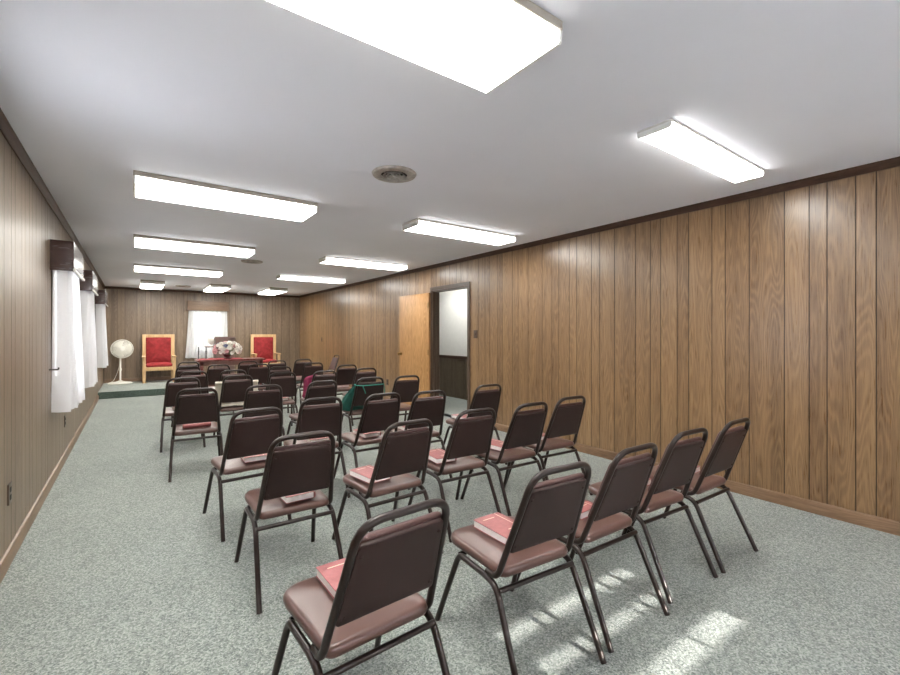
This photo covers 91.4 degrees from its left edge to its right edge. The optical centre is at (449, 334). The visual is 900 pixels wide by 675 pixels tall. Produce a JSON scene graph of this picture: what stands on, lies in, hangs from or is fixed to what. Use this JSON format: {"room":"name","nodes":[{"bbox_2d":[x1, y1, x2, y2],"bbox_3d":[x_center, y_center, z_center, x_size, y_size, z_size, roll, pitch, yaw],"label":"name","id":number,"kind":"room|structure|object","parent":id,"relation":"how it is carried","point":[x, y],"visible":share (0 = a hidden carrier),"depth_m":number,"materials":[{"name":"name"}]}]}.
{"room":"house of worship","nodes":[
{"label":"house of worship","id":0,"kind":"room"},
{"bbox_2d":[0,132,103,560],"bbox_3d":[-3.834,0.080,4.232,0.120,2.440,15.150,0,0,-36],"label":"wall","id":1,"kind":"structure","parent":0,"point":[33,439],"depth_m":2.87,"materials":[{"name":"brown wood"}]},
{"bbox_2d":[7,481,11,505],"bbox_3d":[-2.517,0.910,2.513,0.009,0.116,0.084,0,0,-36],"label":"wall outlet","id":2,"kind":"object","parent":1,"relation":"attached to","point":[9,486],"visible":1,"depth_m":2.49,"materials":[{"name":"brown plastic"}]},
{"bbox_2d":[0,395,98,583],"bbox_3d":[-3.180,1.256,3.440,0.016,0.088,13.100,0,0,-36],"label":"baseboard","id":3,"kind":"structure","parent":1,"relation":"attached to","point":[17,541],"depth_m":3.13,"materials":[{"name":"brown wood"}]},
{"bbox_2d":[51,270,52,387],"bbox_3d":[-3.708,-0.135,4.108,0.120,1.280,0.830,0,0,-36],"label":"window","id":4,"kind":"structure","parent":1,"relation":"in","point":[51,270],"depth_m":3.81,"materials":[{"name":"brown wood"}]},
{"bbox_2d":[0,108,104,287],"bbox_3d":[-3.772,-1.113,4.277,0.034,0.055,15.150,0,0,-36],"label":"trim","id":5,"kind":"structure","parent":1,"relation":"attached to","point":[7,131],"depth_m":3.11,"materials":[{"name":"brown wood"}]},
{"bbox_2d":[50,239,84,280],"bbox_3d":[-3.590,-0.680,4.139,0.168,0.260,0.914,0,0,-36],"label":"valance","id":6,"kind":"object","parent":1,"relation":"attached to","point":[64,255],"visible":0.95,"depth_m":3.81,"materials":[{"name":"brown wood"}]},
{"bbox_2d":[51,270,84,412],"bbox_3d":[-3.574,0.004,4.134,0.164,1.348,0.898,0,0,-36],"label":"curtain","id":7,"kind":"object","parent":1,"relation":"hanging from","point":[68,387],"visible":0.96,"depth_m":3.81,"materials":[{"name":"white fabric"}]},
{"bbox_2d":[79,270,97,295],"bbox_3d":[-4.855,-0.680,5.896,0.168,0.260,0.904,0,0,-36],"label":"valance","id":8,"kind":"object","parent":1,"relation":"attached to","point":[90,283],"visible":0.82,"depth_m":5.58,"materials":[{"name":"brown wood"}]},
{"bbox_2d":[80,291,97,387],"bbox_3d":[-4.839,0.004,5.891,0.164,1.348,0.888,0,0,-36],"label":"curtain","id":9,"kind":"object","parent":1,"relation":"hanging from","point":[87,303],"visible":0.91,"depth_m":5.59,"materials":[{"name":"white fabric"}]},
{"bbox_2d":[94,290,107,306],"bbox_3d":[-6.652,-0.680,8.392,0.168,0.260,0.914,0,0,-36],"label":"valance","id":10,"kind":"object","parent":1,"relation":"attached to","point":[102,298],"visible":0.84,"depth_m":8.06,"materials":[{"name":"brown wood"}]},
{"bbox_2d":[95,304,107,367],"bbox_3d":[-6.636,-0.024,8.386,0.163,1.292,0.898,0,0,-36],"label":"curtain","id":11,"kind":"object","parent":1,"relation":"hanging from","point":[100,309],"visible":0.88,"depth_m":8.06,"materials":[{"name":"white fabric"}]},
{"bbox_2d":[104,288,299,378],"bbox_3d":[-6.383,0.080,11.806,4.595,2.440,0.120,0,0,-36],"label":"wall","id":12,"kind":"structure","parent":0,"point":[130,314],"depth_m":11.31,"materials":[{"name":"brown wood"}]},
{"bbox_2d":[103,370,292,382],"bbox_3d":[-6.343,1.116,11.750,4.595,0.088,0.016,0,0,-36],"label":"baseboard","id":13,"kind":"structure","parent":12,"relation":"attached to","point":[165,377],"depth_m":10.79,"materials":[{"name":"brown wood"}]},
{"bbox_2d":[104,286,298,297],"bbox_3d":[-6.338,-1.113,11.743,4.595,0.055,0.034,0,0,-36],"label":"trim","id":14,"kind":"structure","parent":12,"relation":"attached to","point":[105,287],"depth_m":11.47,"materials":[{"name":"brown wood"}]},
{"bbox_2d":[185,311,227,357],"bbox_3d":[-6.410,-0.049,11.601,0.988,1.363,0.157,0,0,-36],"label":"curtain","id":15,"kind":"object","parent":12,"relation":"hanging from","point":[202,325],"visible":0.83,"depth_m":11.53,"materials":[{"name":"white fabric"}]},
{"bbox_2d":[187,300,228,311],"bbox_3d":[-6.404,-0.740,11.617,1.004,0.260,0.162,0,0,-36],"label":"valance","id":16,"kind":"object","parent":12,"relation":"attached to","point":[191,305],"visible":1,"depth_m":11.55,"materials":[{"name":"brown wood"}]},
{"bbox_2d":[0,0,899,295],"bbox_3d":[-1.921,-1.190,5.610,4.835,0.100,15.390,0,0,-36],"label":"ceiling","id":17,"kind":"structure","parent":0,"point":[263,96],"depth_m":2.33,"materials":[{"name":"paint"}]},
{"bbox_2d":[140,280,164,289],"bbox_3d":[-6.643,-1.098,9.789,0.428,0.084,1.254,0,0,-36],"label":"ceiling light","id":18,"kind":"object","parent":17,"relation":"attached to","point":[144,284],"visible":1,"depth_m":9.38,"materials":[{"name":"plastic"}]},
{"bbox_2d":[140,282,163,288],"bbox_3d":[-6.643,-1.083,9.789,0.420,0.050,1.226,0,0,-36],"label":"diffuser","id":19,"kind":"object","parent":18,"relation":"attached to","point":[143,285],"depth_m":9.55,"materials":[{"name":"white"}]},
{"bbox_2d":[133,263,222,276],"bbox_3d":[-4.693,-1.098,7.625,1.299,0.084,0.428,0,0,-36],"label":"ceiling light","id":20,"kind":"object","parent":17,"relation":"attached to","point":[137,267],"visible":1,"depth_m":7.49,"materials":[{"name":"plastic"}]},
{"bbox_2d":[133,234,255,257],"bbox_3d":[-3.197,-1.098,5.548,1.299,0.084,0.428,0,0,-36],"label":"ceiling light","id":21,"kind":"object","parent":17,"relation":"attached to","point":[141,241],"visible":1,"depth_m":5.42,"materials":[{"name":"plastic"}]},
{"bbox_2d":[203,284,230,292],"bbox_3d":[-5.596,-1.098,10.542,0.428,0.084,1.254,0,0,-36],"label":"ceiling light","id":22,"kind":"object","parent":17,"relation":"attached to","point":[220,288],"visible":1,"depth_m":10.17,"materials":[{"name":"plastic"}]},
{"bbox_2d":[133,170,317,221],"bbox_3d":[-1.795,-1.098,3.600,1.299,0.084,0.428,0,0,-36],"label":"ceiling light","id":23,"kind":"object","parent":17,"relation":"attached to","point":[146,185],"visible":1,"depth_m":3.47,"materials":[{"name":"plastic"}]},
{"bbox_2d":[241,259,262,263],"bbox_3d":[-3.090,-1.129,6.857,0.316,0.022,0.316,0,0,-36],"label":"ceiling vent","id":24,"kind":"object","parent":17,"relation":"in","point":[246,260],"visible":1,"depth_m":6.78,"materials":[{"name":"metal"}]},
{"bbox_2d":[258,287,287,294],"bbox_3d":[-4.565,-1.098,11.284,0.428,0.084,1.254,0,0,-36],"label":"ceiling light","id":25,"kind":"object","parent":17,"relation":"attached to","point":[271,290],"visible":1,"depth_m":10.90,"materials":[{"name":"plastic"}]},
{"bbox_2d":[258,289,283,294],"bbox_3d":[-4.565,-1.083,11.284,0.420,0.050,1.226,0,0,-36],"label":"diffuser","id":26,"kind":"object","parent":25,"relation":"attached to","point":[265,291],"depth_m":11.15,"materials":[{"name":"white"}]},
{"bbox_2d":[276,274,345,283],"bbox_3d":[-2.770,-1.106,8.825,1.304,0.068,0.298,0,0,-36],"label":"ceiling light","id":27,"kind":"object","parent":17,"relation":"attached to","point":[280,276],"visible":1,"depth_m":8.70,"materials":[{"name":"white plastic"}]},
{"bbox_2d":[319,256,407,270],"bbox_3d":[-1.338,-1.106,6.923,1.384,0.068,0.298,0,0,-36],"label":"ceiling light","id":28,"kind":"object","parent":17,"relation":"attached to","point":[326,259],"visible":1,"depth_m":6.78,"materials":[{"name":"white plastic"}]},
{"bbox_2d":[372,165,415,182],"bbox_3d":[-0.396,-1.129,3.116,0.316,0.022,0.316,0,0,-36],"label":"ceiling vent","id":29,"kind":"object","parent":17,"relation":"in","point":[386,173],"visible":1,"depth_m":3.08,"materials":[{"name":"metal"}]},
{"bbox_2d":[267,0,562,93],"bbox_3d":[-0.241,-1.098,1.391,1.299,0.084,0.428,0,0,-36],"label":"ceiling light","id":30,"kind":"object","parent":17,"relation":"attached to","point":[482,45],"visible":1,"depth_m":1.54,"materials":[{"name":"plastic"}]},
{"bbox_2d":[402,218,515,245],"bbox_3d":[0.135,-1.106,4.817,1.334,0.068,0.308,0,0,-36],"label":"ceiling light","id":31,"kind":"object","parent":17,"relation":"attached to","point":[418,225],"visible":1,"depth_m":4.69,"materials":[{"name":"white plastic"}]},
{"bbox_2d":[637,118,764,182],"bbox_3d":[1.617,-1.119,2.760,1.254,0.042,0.198,0,0,-36],"label":"ceiling light","id":32,"kind":"object","parent":17,"relation":"attached to","point":[669,135],"visible":1,"depth_m":2.64,"materials":[{"name":"white plastic"}]},
{"bbox_2d":[0,386,899,674],"bbox_3d":[-1.388,1.350,5.994,6.148,0.100,15.390,0,0,-36],"label":"floor","id":33,"kind":"structure","parent":0,"point":[121,569],"depth_m":2.27,"materials":[{"name":"carpet"}]},
{"bbox_2d":[160,377,205,452],"bbox_3d":[-3.148,0.895,5.176,0.460,0.820,0.599,0,0,-33],"label":"chair","id":34,"kind":"object","parent":33,"relation":"on","point":[171,389],"visible":0.62,"depth_m":4.95,"materials":[{"name":"metal"}]},
{"bbox_2d":[171,366,200,420],"bbox_3d":[-4.144,0.895,6.936,0.460,0.820,0.599,0,0,-33],"label":"chair","id":35,"kind":"object","parent":33,"relation":"on","point":[177,372],"visible":0.25,"depth_m":6.69,"materials":[{"name":"metal"}]},
{"bbox_2d":[177,361,199,369],"bbox_3d":[-4.786,0.895,8.014,0.460,0.820,0.599,0,0,-34],"label":"chair","id":36,"kind":"object","parent":33,"relation":"on","point":[179,365],"visible":0.24,"depth_m":7.80,"materials":[{"name":"metal"}]},
{"bbox_2d":[171,371,208,426],"bbox_3d":[-3.552,0.895,6.044,0.460,0.820,0.599,0,0,-35],"label":"chair","id":37,"kind":"object","parent":33,"relation":"on","point":[203,379],"visible":0.29,"depth_m":5.88,"materials":[{"name":"metal"}]},
{"bbox_2d":[168,387,223,482],"bbox_3d":[-2.425,0.895,4.206,0.460,0.820,0.599,0,0,-31],"label":"chair","id":38,"kind":"object","parent":33,"relation":"on","point":[194,408],"visible":0.97,"depth_m":4.03,"materials":[{"name":"metal"}]},
{"bbox_2d":[182,422,210,427],"bbox_3d":[-2.424,0.859,4.204,0.232,0.034,0.156,0,0,-33],"label":"hymnal","id":39,"kind":"object","parent":38,"relation":"on","point":[192,425],"visible":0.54,"depth_m":4.14,"materials":[{"name":"paper"}]},
{"bbox_2d":[98,380,300,398],"bbox_3d":[-5.749,1.230,10.925,4.595,0.140,2.050,0,0,-36],"label":"platform","id":40,"kind":"object","parent":33,"relation":"on","point":[150,388],"visible":0.38,"depth_m":9.33,"materials":[{"name":"carpet"}]},
{"bbox_2d":[108,339,133,384],"bbox_3d":[-7.760,0.642,10.347,0.479,1.036,0.487,0,0,42],"label":"pedestal fan","id":41,"kind":"object","parent":40,"relation":"on","point":[120,350],"visible":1,"depth_m":10.31,"materials":[{"name":"white plastic"}]},
{"bbox_2d":[142,334,176,382],"bbox_3d":[-7.103,0.583,10.727,0.690,1.155,0.570,0,0,-36],"label":"chair","id":42,"kind":"object","parent":40,"relation":"on","point":[158,350],"visible":0.99,"depth_m":10.80,"materials":[{"name":"brown wood"}]},
{"bbox_2d":[146,337,170,363],"bbox_3d":[-7.234,0.410,10.909,0.522,0.660,0.089,0,0,-36],"label":"cushion","id":43,"kind":"object","parent":42,"relation":"on","point":[158,349],"depth_m":10.88,"materials":[{"name":"red fabric"}]},
{"bbox_2d":[146,362,172,366],"bbox_3d":[-7.095,0.735,10.716,0.537,0.099,0.425,0,0,-36],"label":"seat cushion","id":44,"kind":"object","parent":42,"relation":"on","point":[148,364],"depth_m":10.60,"materials":[{"name":"red fabric"}]},
{"bbox_2d":[204,337,242,373],"bbox_3d":[-5.552,0.610,10.790,0.800,1.100,0.440,0,0,-36],"label":"pulpit","id":45,"kind":"object","parent":40,"relation":"on","point":[216,339],"visible":0.21,"depth_m":10.62,"materials":[{"name":"brown wood"}]},
{"bbox_2d":[208,338,213,345],"bbox_3d":[-5.775,0.195,10.629,0.150,0.190,0.150,0,0,-36],"label":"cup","id":46,"kind":"object","parent":45,"relation":"on","point":[210,340],"visible":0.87,"depth_m":10.58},
{"bbox_2d":[250,334,280,365],"bbox_3d":[-5.106,0.583,12.164,0.690,1.155,0.570,0,0,-36],"label":"chair","id":47,"kind":"object","parent":40,"relation":"on","point":[261,345],"visible":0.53,"depth_m":12.29,"materials":[{"name":"brown wood"}]},
{"bbox_2d":[254,337,272,358],"bbox_3d":[-5.238,0.410,12.347,0.522,0.660,0.089,0,0,-36],"label":"cushion","id":48,"kind":"object","parent":47,"relation":"on","point":[263,346],"depth_m":12.32,"materials":[{"name":"red fabric"}]},
{"bbox_2d":[263,359,276,362],"bbox_3d":[-5.099,0.735,12.154,0.537,0.099,0.425,0,0,-36],"label":"seat cushion","id":49,"kind":"object","parent":47,"relation":"on","point":[267,360],"depth_m":12.02,"materials":[{"name":"red fabric"}]},
{"bbox_2d":[207,364,233,412],"bbox_3d":[-3.875,0.895,7.314,0.460,0.820,0.599,0,0,-33],"label":"chair","id":50,"kind":"object","parent":33,"relation":"on","point":[213,374],"visible":0.34,"depth_m":7.10,"materials":[{"name":"metal"}]},
{"bbox_2d":[194,357,265,390],"bbox_3d":[-4.920,0.925,9.852,1.360,0.750,0.580,0,0,-36],"label":"table","id":51,"kind":"object","parent":33,"relation":"on","point":[259,360],"visible":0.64,"depth_m":9.61,"materials":[{"name":"brown wood"}]},
{"bbox_2d":[197,358,242,359],"bbox_3d":[-5.090,0.547,9.729,0.860,0.006,0.540,0,0,-36],"label":"table runner","id":52,"kind":"object","parent":51,"relation":"on","point":[209,358],"visible":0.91,"depth_m":9.54,"materials":[{"name":"red fabric"}]},
{"bbox_2d":[212,341,241,358],"bbox_3d":[-4.956,0.345,9.785,0.602,0.398,0.426,0,0,-32],"label":"flower arrangement","id":53,"kind":"object","parent":52,"relation":"on","point":[228,346],"visible":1,"depth_m":9.71,"materials":[{"name":"white plant"}]},
{"bbox_2d":[219,369,246,381],"bbox_3d":[-3.123,0.895,6.254,0.460,0.820,0.599,0,0,-34],"label":"chair","id":54,"kind":"object","parent":33,"relation":"on","point":[222,376],"visible":0.24,"depth_m":6.03,"materials":[{"name":"metal"}]},
{"bbox_2d":[213,375,253,445],"bbox_3d":[-2.671,0.895,5.471,0.460,0.820,0.599,0,0,-32],"label":"chair","id":55,"kind":"object","parent":33,"relation":"on","point":[231,390],"visible":0.56,"depth_m":5.27,"materials":[{"name":"metal"}]},
{"bbox_2d":[215,380,258,406],"bbox_3d":[-2.688,0.786,5.498,0.477,0.450,0.527,0,0,-32],"label":"blanket","id":56,"kind":"object","parent":55,"relation":"on","point":[218,385],"visible":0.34,"depth_m":5.29,"materials":[{"name":"beige fabric"}]},
{"bbox_2d":[202,407,291,541],"bbox_3d":[-1.436,0.895,3.107,0.460,0.820,0.599,0,0,-39],"label":"chair","id":57,"kind":"object","parent":33,"relation":"on","point":[248,436],"visible":0.75,"depth_m":2.93,"materials":[{"name":"metal"}]},
{"bbox_2d":[241,453,266,462],"bbox_3d":[-1.396,0.859,3.125,0.156,0.034,0.232,0,0,-35],"label":"hymnal","id":58,"kind":"object","parent":57,"relation":"on","point":[260,457],"visible":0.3,"depth_m":3.03,"materials":[{"name":"paper"}]},
{"bbox_2d":[237,361,259,390],"bbox_3d":[-3.805,0.895,8.227,0.460,0.820,0.599,0,0,-31],"label":"chair","id":59,"kind":"object","parent":33,"relation":"on","point":[244,367],"visible":0.27,"depth_m":7.98,"materials":[{"name":"metal"}]},
{"bbox_2d":[247,364,269,389],"bbox_3d":[-3.286,0.895,7.455,0.460,0.820,0.599,0,0,-32],"label":"chair","id":60,"kind":"object","parent":33,"relation":"on","point":[260,374],"visible":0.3,"depth_m":7.27,"materials":[{"name":"metal"}]},
{"bbox_2d":[241,384,284,472],"bbox_3d":[-1.930,0.895,4.476,0.460,0.820,0.599,0,0,-31],"label":"chair","id":61,"kind":"object","parent":33,"relation":"on","point":[264,398],"visible":0.45,"depth_m":4.27,"materials":[{"name":"metal"}]},
{"bbox_2d":[261,360,286,390],"bbox_3d":[-3.366,0.895,8.421,0.460,0.820,0.599,0,0,-33],"label":"chair","id":62,"kind":"object","parent":33,"relation":"on","point":[269,364],"visible":0.29,"depth_m":8.21,"materials":[{"name":"metal"}]},
{"bbox_2d":[266,366,294,413],"bbox_3d":[-2.711,0.895,6.896,0.460,0.820,0.599,0,0,-31],"label":"chair","id":63,"kind":"object","parent":33,"relation":"on","point":[270,372],"visible":0.22,"depth_m":6.68,"materials":[{"name":"metal"}]},
{"bbox_2d":[267,372,297,425],"bbox_3d":[-2.283,0.895,5.873,0.460,0.820,0.599,0,0,-31],"label":"chair","id":64,"kind":"object","parent":33,"relation":"on","point":[287,383],"visible":0.65,"depth_m":5.71,"materials":[{"name":"metal"}]},
{"bbox_2d":[234,430,343,614],"bbox_3d":[-0.878,0.895,2.400,0.460,0.820,0.599,0,0,-35],"label":"chair","id":65,"kind":"object","parent":33,"relation":"on","point":[293,469],"visible":0.93,"depth_m":2.23,"materials":[{"name":"metal"}]},
{"bbox_2d":[280,491,315,503],"bbox_3d":[-0.853,0.859,2.404,0.156,0.034,0.232,0,0,-38],"label":"hymnal","id":66,"kind":"object","parent":65,"relation":"on","point":[311,494],"visible":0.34,"depth_m":2.31,"materials":[{"name":"paper"}]},
{"bbox_2d":[292,359,311,383],"bbox_3d":[-3.011,0.895,8.836,0.460,0.820,0.599,0,0,-31],"label":"chair","id":67,"kind":"object","parent":33,"relation":"on","point":[298,366],"visible":0.4,"depth_m":8.62,"materials":[{"name":"metal"}]},
{"bbox_2d":[294,362,322,405],"bbox_3d":[-2.486,0.895,7.798,0.460,0.820,0.599,0,0,-31],"label":"chair","id":68,"kind":"object","parent":33,"relation":"on","point":[307,370],"visible":0.58,"depth_m":7.58,"materials":[{"name":"metal"}]},
{"bbox_2d":[286,380,342,450],"bbox_3d":[-1.507,0.895,4.830,0.460,0.820,0.599,0,0,-39],"label":"chair","id":69,"kind":"object","parent":33,"relation":"on","point":[329,390],"visible":0.38,"depth_m":4.66,"materials":[{"name":"metal"}]},
{"bbox_2d":[284,396,350,497],"bbox_3d":[-1.130,0.895,3.623,0.460,0.820,0.599,0,0,-32],"label":"chair","id":70,"kind":"object","parent":33,"relation":"on","point":[326,417],"visible":0.61,"depth_m":3.44,"materials":[{"name":"metal"}]},
{"bbox_2d":[305,437,329,441],"bbox_3d":[-1.111,0.859,3.635,0.156,0.034,0.232,0,0,-37],"label":"hymnal","id":71,"kind":"object","parent":70,"relation":"on","point":[322,438],"visible":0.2,"depth_m":3.55,"materials":[{"name":"paper"}]},
{"bbox_2d":[300,370,336,404],"bbox_3d":[-1.828,0.895,6.115,0.460,0.820,0.599,0,0,-35],"label":"chair","id":72,"kind":"object","parent":33,"relation":"on","point":[315,377],"visible":0.34,"depth_m":5.91,"materials":[{"name":"metal"}]},
{"bbox_2d":[302,375,312,397],"bbox_3d":[-1.868,0.709,5.982,0.277,0.322,0.199,0,0,-35],"label":"garment","id":73,"kind":"object","parent":72,"relation":"on","point":[307,380],"visible":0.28,"depth_m":5.87,"materials":[{"name":"pink fabric"}]},
{"bbox_2d":[323,355,338,374],"bbox_3d":[-2.882,0.895,10.162,0.599,0.820,0.460,0,0,-36],"label":"chair","id":74,"kind":"object","parent":33,"relation":"on","point":[333,364],"visible":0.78,"depth_m":10.18,"materials":[{"name":"metal"}]},
{"bbox_2d":[336,364,356,394],"bbox_3d":[-1.784,0.895,7.268,0.460,0.820,0.599,0,0,-31],"label":"chair","id":75,"kind":"object","parent":33,"relation":"on","point":[345,376],"visible":0.47,"depth_m":7.08,"materials":[{"name":"metal"}]},
{"bbox_2d":[342,368,376,425],"bbox_3d":[-1.359,0.895,6.576,0.460,0.820,0.599,0,0,-33],"label":"chair","id":76,"kind":"object","parent":33,"relation":"on","point":[358,375],"visible":0.22,"depth_m":6.35,"materials":[{"name":"metal"}]},
{"bbox_2d":[271,498,449,674],"bbox_3d":[-0.294,0.895,1.462,0.460,0.820,0.599,0,0,-39],"label":"chair","id":77,"kind":"object","parent":33,"relation":"on","point":[384,570],"visible":0.98,"depth_m":1.31,"materials":[{"name":"leather"}]},
{"bbox_2d":[316,558,345,598],"bbox_3d":[-0.354,0.859,1.542,0.156,0.034,0.232,0,0,-37],"label":"hymnal","id":78,"kind":"object","parent":77,"relation":"on","point":[328,574],"visible":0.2,"depth_m":1.55,"materials":[{"name":"paper"}]},
{"bbox_2d":[336,377,385,451],"bbox_3d":[-1.041,0.895,5.227,0.460,0.820,0.599,0,0,-31],"label":"chair","id":79,"kind":"object","parent":33,"relation":"on","point":[359,397],"visible":0.63,"depth_m":5.02,"materials":[{"name":"metal"}]},
{"bbox_2d":[342,383,384,410],"bbox_3d":[-1.007,0.731,5.084,0.468,0.338,0.310,0,0,-31],"label":"jacket","id":80,"kind":"object","parent":79,"relation":"on","point":[347,400],"visible":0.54,"depth_m":5.04,"materials":[{"name":"green fabric"}]},
{"bbox_2d":[334,392,400,494],"bbox_3d":[-0.706,0.895,3.854,0.460,0.820,0.599,0,0,-36],"label":"chair","id":81,"kind":"object","parent":33,"relation":"on","point":[377,415],"visible":0.75,"depth_m":3.68,"materials":[{"name":"metal"}]},
{"bbox_2d":[353,429,380,437],"bbox_3d":[-0.728,0.859,3.838,0.156,0.034,0.232,0,0,-38],"label":"hymnal","id":82,"kind":"object","parent":81,"relation":"on","point":[377,433],"visible":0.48,"depth_m":3.76,"materials":[{"name":"paper"}]},
{"bbox_2d":[332,419,443,553],"bbox_3d":[-0.392,0.895,2.700,0.460,0.820,0.599,0,0,-38],"label":"chair","id":83,"kind":"object","parent":33,"relation":"on","point":[400,453],"visible":0.98,"depth_m":2.55,"materials":[{"name":"metal"}]},
{"bbox_2d":[350,465,391,483],"bbox_3d":[-0.490,0.859,2.700,0.156,0.034,0.232,0,0,-44],"label":"hymnal","id":84,"kind":"object","parent":83,"relation":"on","point":[364,473],"visible":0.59,"depth_m":2.67,"materials":[{"name":"paper"}]},
{"bbox_2d":[390,375,419,420],"bbox_3d":[-0.643,0.895,5.428,0.460,0.820,0.599,0,0,-32],"label":"chair","id":85,"kind":"object","parent":33,"relation":"on","point":[407,389],"visible":0.45,"depth_m":5.25,"materials":[{"name":"metal"}]},
{"bbox_2d":[390,390,452,489],"bbox_3d":[-0.312,0.895,4.027,0.460,0.820,0.599,0,0,-32],"label":"chair","id":86,"kind":"object","parent":33,"relation":"on","point":[431,408],"visible":0.62,"depth_m":3.84,"materials":[{"name":"metal"}]},
{"bbox_2d":[408,408,500,542],"bbox_3d":[0.028,0.895,3.101,0.460,0.820,0.599,0,0,-33],"label":"chair","id":87,"kind":"object","parent":33,"relation":"on","point":[470,436],"visible":0.9,"depth_m":2.94,"materials":[{"name":"metal"}]},
{"bbox_2d":[428,449,456,463],"bbox_3d":[-0.078,0.859,3.104,0.156,0.034,0.232,0,0,-29],"label":"hymnal","id":88,"kind":"object","parent":87,"relation":"on","point":[436,456],"visible":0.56,"depth_m":3.05,"materials":[{"name":"paper"}]},
{"bbox_2d":[441,384,507,471],"bbox_3d":[0.231,0.895,4.505,0.460,0.820,0.599,0,0,-33],"label":"chair","id":89,"kind":"object","parent":33,"relation":"on","point":[483,398],"visible":0.45,"depth_m":4.32,"materials":[{"name":"metal"}]},
{"bbox_2d":[452,413,466,418],"bbox_3d":[0.142,0.859,4.554,0.156,0.034,0.232,0,0,-36],"label":"hymnal","id":90,"kind":"object","parent":89,"relation":"on","point":[454,416],"visible":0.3,"depth_m":4.55,"materials":[{"name":"paper"}]},
{"bbox_2d":[460,402,547,515],"bbox_3d":[0.435,0.895,3.357,0.460,0.820,0.599,0,0,-34],"label":"chair","id":91,"kind":"object","parent":33,"relation":"on","point":[525,428],"visible":0.86,"depth_m":3.19,"materials":[{"name":"metal"}]},
{"bbox_2d":[490,439,512,450],"bbox_3d":[0.362,0.859,3.417,0.156,0.034,0.232,0,0,-42],"label":"hymnal","id":92,"kind":"object","parent":91,"relation":"on","point":[495,444],"visible":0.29,"depth_m":3.35,"materials":[{"name":"fabric"}]},
{"bbox_2d":[435,461,606,674],"bbox_3d":[0.278,0.895,1.873,0.460,0.820,0.599,0,0,-32],"label":"chair","id":93,"kind":"object","parent":33,"relation":"on","point":[548,510],"visible":0.96,"depth_m":1.72,"materials":[{"name":"metal"}]},
{"bbox_2d":[473,512,513,544],"bbox_3d":[0.236,0.859,1.947,0.156,0.034,0.232,0,0,-36],"label":"hymnal","id":94,"kind":"object","parent":93,"relation":"on","point":[497,525],"visible":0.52,"depth_m":1.94,"materials":[{"name":"fabric"}]},
{"bbox_2d":[506,395,592,494],"bbox_3d":[0.813,0.895,3.679,0.460,0.820,0.599,0,0,-32],"label":"chair","id":95,"kind":"object","parent":33,"relation":"on","point":[565,419],"visible":0.8,"depth_m":3.51,"materials":[{"name":"metal"}]},
{"bbox_2d":[516,442,669,652],"bbox_3d":[0.670,0.895,2.154,0.460,0.820,0.599,0,0,-34],"label":"chair","id":96,"kind":"object","parent":33,"relation":"on","point":[624,483],"visible":0.79,"depth_m":1.97,"materials":[{"name":"metal"}]},
{"bbox_2d":[580,500,592,519],"bbox_3d":[0.610,0.859,2.210,0.156,0.034,0.232,0,0,-37],"label":"hymnal","id":97,"kind":"object","parent":96,"relation":"on","point":[587,505],"visible":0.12,"depth_m":2.11,"materials":[{"name":"fabric"}]},
{"bbox_2d":[575,428,717,603],"bbox_3d":[1.090,0.895,2.480,0.460,0.820,0.599,0,0,-32],"label":"chair","id":98,"kind":"object","parent":33,"relation":"on","point":[678,464],"visible":0.84,"depth_m":2.30,"materials":[{"name":"metal"}]},
{"bbox_2d":[627,417,758,573],"bbox_3d":[1.499,0.895,2.749,0.460,0.820,0.599,0,0,-35],"label":"chair","id":99,"kind":"object","parent":33,"relation":"on","point":[724,451],"visible":0.79,"depth_m":2.56,"materials":[{"name":"metal"}]},
{"bbox_2d":[439,289,466,355],"bbox_3d":[0.554,0.080,8.471,0.100,2.440,4.500,0,0,-36],"label":"wall","id":100,"kind":"structure","parent":0,"point":[452,304],"depth_m":9.05,"materials":[{"name":"white paint"}]},
{"bbox_2d":[439,358,466,399],"bbox_3d":[0.508,0.900,8.439,0.012,0.800,4.498,0,0,-36],"label":"wainscot hall","id":101,"kind":"structure","parent":100,"relation":"attached to","point":[452,372],"depth_m":9.04,"materials":[{"name":"brown wood"}]},
{"bbox_2d":[439,355,466,359],"bbox_3d":[0.501,0.470,8.433,0.030,0.060,4.500,0,0,-36],"label":"trim","id":102,"kind":"structure","parent":100,"relation":"attached to","point":[440,356],"depth_m":9.00,"materials":[{"name":"brown wood"}]},
{"bbox_2d":[300,166,899,521],"bbox_3d":[-0.008,0.080,6.988,0.120,2.440,15.150,0,0,-36],"label":"wall","id":103,"kind":"structure","parent":0,"point":[780,312],"depth_m":3.74,"materials":[{"name":"brown wood"}]},
{"bbox_2d":[397,281,469,409],"bbox_3d":[-0.252,0.263,7.267,0.235,2.075,1.970,0,0,-40],"label":"door","id":104,"kind":"structure","parent":103,"relation":"in","point":[418,353],"depth_m":7.38,"materials":[{"name":"brown wood"}]},
{"bbox_2d":[474,330,477,337],"bbox_3d":[0.365,0.000,6.351,0.018,0.116,0.084,0,0,-36],"label":"light switch","id":105,"kind":"object","parent":103,"relation":"attached to","point":[475,331],"visible":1,"depth_m":6.34,"materials":[{"name":"brown plastic"}]},
{"bbox_2d":[299,156,899,297],"bbox_3d":[-0.070,-1.113,6.943,0.034,0.055,15.150,0,0,-36],"label":"trim","id":106,"kind":"structure","parent":103,"relation":"attached to","point":[892,162],"depth_m":3.91,"materials":[{"name":"brown wood"}]},
{"bbox_2d":[383,396,899,535],"bbox_3d":[0.536,1.256,6.116,0.016,0.088,13.100,0,0,-36],"label":"baseboard","id":107,"kind":"structure","parent":103,"relation":"attached to","point":[889,526],"depth_m":3.26,"materials":[{"name":"brown wood"}]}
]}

